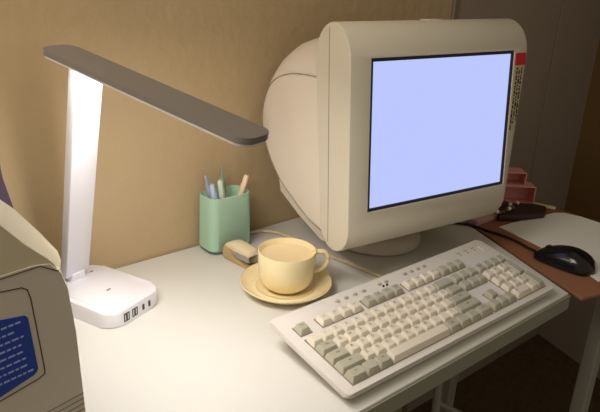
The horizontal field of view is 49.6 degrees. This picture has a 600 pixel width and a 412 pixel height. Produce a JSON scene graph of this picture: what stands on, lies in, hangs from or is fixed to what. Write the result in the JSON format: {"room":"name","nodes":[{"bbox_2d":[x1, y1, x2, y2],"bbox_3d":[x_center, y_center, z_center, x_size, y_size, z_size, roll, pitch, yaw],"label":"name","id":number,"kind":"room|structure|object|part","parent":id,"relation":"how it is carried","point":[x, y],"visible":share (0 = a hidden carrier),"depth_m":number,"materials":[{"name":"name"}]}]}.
{"room":"home office","nodes":[
{"label":"home office","id":0,"kind":"room"},
{"bbox_2d":[0,0,452,411],"bbox_3d":[-0.782,-0.264,0.623,2.880,2.490,0.120,-15,27,-38],"label":"wall","id":1,"kind":"structure","parent":0,"point":[152,165],"depth_m":1.09,"materials":[{"name":"beige paint"}]},
{"bbox_2d":[410,334,599,411],"bbox_3d":[0.454,1.155,0.633,4.200,0.050,2.800,-15,27,-38],"label":"floor","id":2,"kind":"structure","parent":0,"point":[535,375],"depth_m":2.09,"materials":[{"name":"brown carpet"}]},
{"bbox_2d":[74,217,570,411],"bbox_3d":[-0.221,0.547,1.024,1.600,0.740,0.526,-15,27,-38],"label":"desk","id":3,"kind":"object","parent":2,"relation":"on","point":[206,344],"visible":0.43,"depth_m":0.92,"materials":[{"name":"white laminate"}]},
{"bbox_2d":[0,167,13,208],"bbox_3d":[-0.579,0.072,0.711,0.562,0.340,0.024,-15,27,-38],"label":"folder","id":4,"kind":"object","parent":3,"relation":"on","point":[4,196],"visible":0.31,"depth_m":0.84,"materials":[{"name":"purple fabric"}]},
{"bbox_2d":[0,200,85,411],"bbox_3d":[-0.376,0.132,0.519,0.171,0.385,0.346,19,27,36],"label":"computer","id":5,"kind":"object","parent":3,"relation":"on","point":[40,371],"visible":1,"depth_m":0.56,"materials":[{"name":"beige plastic"}]},
{"bbox_2d":[0,321,32,385],"bbox_3d":[-0.256,0.129,0.529,0.001,0.052,0.077,19,27,36],"label":"print","id":6,"kind":"object","parent":5,"relation":"attached to","point":[19,321],"depth_m":0.55},
{"bbox_2d":[43,45,268,328],"bbox_3d":[-0.194,0.001,0.856,0.438,0.400,0.146,17,25,32],"label":"desk lamp","id":7,"kind":"object","parent":3,"relation":"on","point":[103,296],"visible":0.95,"depth_m":0.86,"materials":[{"name":"white plastic"}]},
{"bbox_3d":[-0.309,-0.035,0.913,0.044,0.349,0.153,-12,26,-34],"label":"post","id":8,"kind":"part","parent":7,"relation":"part of","materials":[{"name":"white plastic"}]},
{"bbox_3d":[-0.172,-0.131,0.729,0.332,0.059,0.047,17,25,32],"label":"arm","id":9,"kind":"part","parent":7,"relation":"part of","materials":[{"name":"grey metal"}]},
{"bbox_2d":[199,185,249,253],"bbox_3d":[-0.139,0.025,1.204,0.091,0.108,0.055,-15,27,-38],"label":"pen holder","id":10,"kind":"object","parent":3,"relation":"on","point":[222,221],"visible":0.88,"depth_m":1.18,"materials":[{"name":"green plastic"}]},
{"bbox_2d":[204,175,210,198],"bbox_3d":[-0.159,0.005,1.183,0.034,0.133,0.008,-15,27,-38],"label":"ballpoint pen","id":11,"kind":"object","parent":10,"relation":"in","point":[207,185],"visible":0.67,"depth_m":1.16,"materials":[{"name":"blue plastic"}]},
{"bbox_2d":[210,184,217,198],"bbox_3d":[-0.153,0.015,1.181,0.020,0.116,0.010,-1,22,-9],"label":"ballpoint pen","id":12,"kind":"object","parent":10,"relation":"in","point":[213,192],"visible":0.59,"depth_m":1.16,"materials":[{"name":"blue plastic"}]},
{"bbox_2d":[217,179,224,198],"bbox_3d":[-0.139,0.011,1.178,0.024,0.126,0.010,-15,27,-38],"label":"ballpoint pen","id":13,"kind":"object","parent":10,"relation":"in","point":[221,190],"visible":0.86,"depth_m":1.16,"materials":[{"name":"green plastic"}]},
{"bbox_2d":[220,166,226,197],"bbox_3d":[-0.140,-0.006,1.200,0.016,0.143,0.007,-10,24,-29],"label":"ballpoint pen","id":14,"kind":"object","parent":10,"relation":"in","point":[222,177],"visible":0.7,"depth_m":1.18,"materials":[{"name":"green plastic"}]},
{"bbox_2d":[238,175,248,194],"bbox_3d":[-0.116,0.003,1.205,0.045,0.124,0.010,-11,25,-32],"label":"ballpoint pen","id":15,"kind":"object","parent":10,"relation":"in","point":[243,185],"visible":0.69,"depth_m":1.19,"materials":[{"name":"plastic"}]},
{"bbox_2d":[222,239,257,268],"bbox_3d":[-0.106,0.083,1.155,0.074,0.039,0.023,21,28,39],"label":"stapler","id":16,"kind":"object","parent":3,"relation":"on","point":[239,252],"visible":0.91,"depth_m":1.14,"materials":[{"name":"beige plastic"}]},
{"bbox_2d":[231,250,257,263],"bbox_3d":[-0.098,0.087,1.148,0.047,0.012,0.022,21,28,39],"label":"magazine","id":17,"kind":"object","parent":16,"relation":"on","point":[237,256],"depth_m":1.14,"materials":[{"name":"paper"}]},
{"bbox_2d":[240,263,331,304],"bbox_3d":[-0.024,0.130,1.070,0.151,0.021,0.151,-15,27,-38],"label":"saucer","id":18,"kind":"object","parent":3,"relation":"on","point":[321,282],"visible":0.59,"depth_m":1.05,"materials":[{"name":"beige ceramic"}]},
{"bbox_2d":[258,238,329,294],"bbox_3d":[-0.015,0.099,1.064,0.112,0.067,0.094,-15,27,-38],"label":"coffee cup","id":19,"kind":"object","parent":18,"relation":"on","point":[286,266],"visible":1,"depth_m":1.03,"materials":[{"name":"beige ceramic"}]},
{"bbox_3d":[0.034,0.090,1.067,0.031,0.043,0.011,-2,22,-12],"label":"handle","id":20,"kind":"part","parent":19,"relation":"part of","materials":[{"name":"beige ceramic"}]},
{"bbox_2d":[250,229,383,276],"bbox_3d":[0.046,0.087,1.202,0.372,0.008,0.060,15,24,28],"label":"cable","id":21,"kind":"object","parent":3,"relation":"on","point":[258,230],"visible":0.58,"depth_m":1.19,"materials":[{"name":"beige plastic"}]},
{"bbox_2d":[262,18,526,255],"bbox_3d":[0.157,-0.127,1.186,0.386,0.431,0.309,-11,25,-31],"label":"monitor","id":22,"kind":"object","parent":3,"relation":"on","point":[382,134],"visible":0.98,"depth_m":1.05,"materials":[{"name":"beige plastic"}]},
{"bbox_3d":[-0.001,-0.108,1.119,0.022,0.251,0.221,-11,25,-31],"label":"panel","id":23,"kind":"part","parent":22,"relation":"part of","materials":[{"name":"plastic"}]},
{"bbox_2d":[509,67,522,129],"bbox_3d":[0.376,-0.187,1.135,0.022,0.106,0.010,-15,27,-38],"label":"print","id":24,"kind":"object","parent":22,"relation":"attached to","point":[515,73],"depth_m":1.13,"materials":[{"name":"black"}]},
{"bbox_2d":[270,240,553,398],"bbox_3d":[0.191,0.154,0.993,0.481,0.050,0.162,-15,27,-38],"label":"keyboard","id":25,"kind":"object","parent":3,"relation":"on","point":[357,339],"visible":1,"depth_m":0.94,"materials":[{"name":"beige plastic"}]},
{"bbox_3d":[0.257,0.477,1.300,0.030,0.711,0.016,-15,27,-38],"label":"leg","id":26,"kind":"part","parent":3,"relation":"part of","materials":[{"name":"grey paint"}]},
{"bbox_2d":[454,222,535,251],"bbox_3d":[0.313,0.039,1.357,0.364,0.010,0.064,15,24,28],"label":"cable","id":27,"kind":"object","parent":3,"relation":"on","point":[458,223],"visible":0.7,"depth_m":1.32,"materials":[{"name":"black rubber"}]},
{"bbox_2d":[440,201,599,411],"bbox_3d":[0.492,0.413,1.453,0.362,0.740,0.490,-15,27,-38],"label":"side table","id":28,"kind":"object","parent":2,"relation":"on","point":[583,288],"visible":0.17,"depth_m":1.28,"materials":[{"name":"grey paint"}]},
{"bbox_3d":[0.373,0.362,1.578,0.028,0.735,0.028,-15,27,-38],"label":"leg","id":29,"kind":"part","parent":28,"relation":"part of","materials":[{"name":"grey paint"}]},
{"bbox_2d":[464,212,497,225],"bbox_3d":[0.392,0.023,1.405,0.085,0.013,0.040,-15,27,-38],"label":"box","id":30,"kind":"object","parent":28,"relation":"on","point":[478,221],"visible":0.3,"depth_m":1.38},
{"bbox_2d":[503,167,536,203],"bbox_3d":[0.503,-0.046,1.505,0.075,0.078,0.040,2,21,-1],"label":"organizer","id":31,"kind":"object","parent":28,"relation":"on","point":[517,188],"visible":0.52,"depth_m":1.51,"materials":[{"name":"plastic"}]},
{"bbox_2d":[497,203,545,219],"bbox_3d":[0.489,0.011,1.440,0.133,0.014,0.078,0,21,-7],"label":"pouch","id":32,"kind":"object","parent":28,"relation":"on","point":[522,211],"visible":0.86,"depth_m":1.42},
{"bbox_2d":[496,200,514,213],"bbox_3d":[0.442,0.003,1.414,0.064,0.017,0.044,-15,27,-38],"label":"beaded bracelet","id":33,"kind":"object","parent":32,"relation":"on","point":[510,206],"visible":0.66,"depth_m":1.40,"materials":[{"name":"brown glass"}]},
{"bbox_2d":[531,202,555,209],"bbox_3d":[0.559,-0.001,1.494,0.055,0.006,0.012,15,24,28],"label":"stick","id":34,"kind":"object","parent":28,"relation":"on","point":[547,206],"visible":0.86,"depth_m":1.49,"materials":[{"name":"beige plastic"}]},
{"bbox_2d":[499,213,599,281],"bbox_3d":[0.588,0.069,1.325,0.274,0.001,0.273,-8,24,-26],"label":"paper sheet","id":35,"kind":"object","parent":28,"relation":"on","point":[580,232],"visible":0.8,"depth_m":1.35,"materials":[{"name":"white paper"}]},
{"bbox_2d":[533,245,595,275],"bbox_3d":[0.492,0.090,1.206,0.116,0.035,0.061,21,28,39],"label":"computer mouse","id":36,"kind":"object","parent":35,"relation":"on","point":[571,259],"visible":1,"depth_m":1.18,"materials":[{"name":"black plastic"}]},
{"bbox_3d":[0.572,0.459,1.354,0.028,0.735,0.028,-15,27,-38],"label":"leg","id":37,"kind":"part","parent":28,"relation":"part of","materials":[{"name":"grey paint"}]},
{"bbox_2d":[564,39,599,222],"bbox_3d":[1.216,-0.537,1.567,0.241,2.490,1.194,-6,23,-21],"label":"wall","id":38,"kind":"structure","parent":0,"point":[583,196],"depth_m":2.09,"materials":[{"name":"brown paint"}]},
{"bbox_2d":[538,279,599,378],"bbox_3d":[1.012,0.410,2.023,0.016,0.380,0.784,-6,23,-21],"label":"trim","id":39,"kind":"structure","parent":38,"relation":"attached to","point":[567,331],"depth_m":2.23,"materials":[{"name":"brown wood"}]},
{"bbox_3d":[0.666,-0.650,1.791,0.920,2.490,0.039,-15,27,-38],"label":"wall","id":40,"kind":"structure","parent":0,"visible":0},
{"bbox_2d":[402,0,458,411],"bbox_3d":[0.331,-0.554,1.505,0.016,2.490,0.106,-15,27,-38],"label":"trim","id":41,"kind":"structure","parent":40,"relation":"attached to","point":[455,4],"depth_m":1.50,"materials":[{"name":"paint"}]},
{"bbox_2d":[407,0,561,411],"bbox_3d":[0.535,-0.596,1.637,0.470,2.490,0.040,-15,27,-38],"label":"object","id":42,"kind":"structure","parent":40,"relation":"in","point":[538,19],"depth_m":1.81,"materials":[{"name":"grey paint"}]},
{"bbox_2d":[497,0,599,357],"bbox_3d":[0.824,-0.673,1.869,0.273,2.490,0.040,-15,27,-38],"label":"door","id":43,"kind":"structure","parent":40,"relation":"in","point":[577,38],"depth_m":1.98,"materials":[{"name":"grey paint"}]}
]}

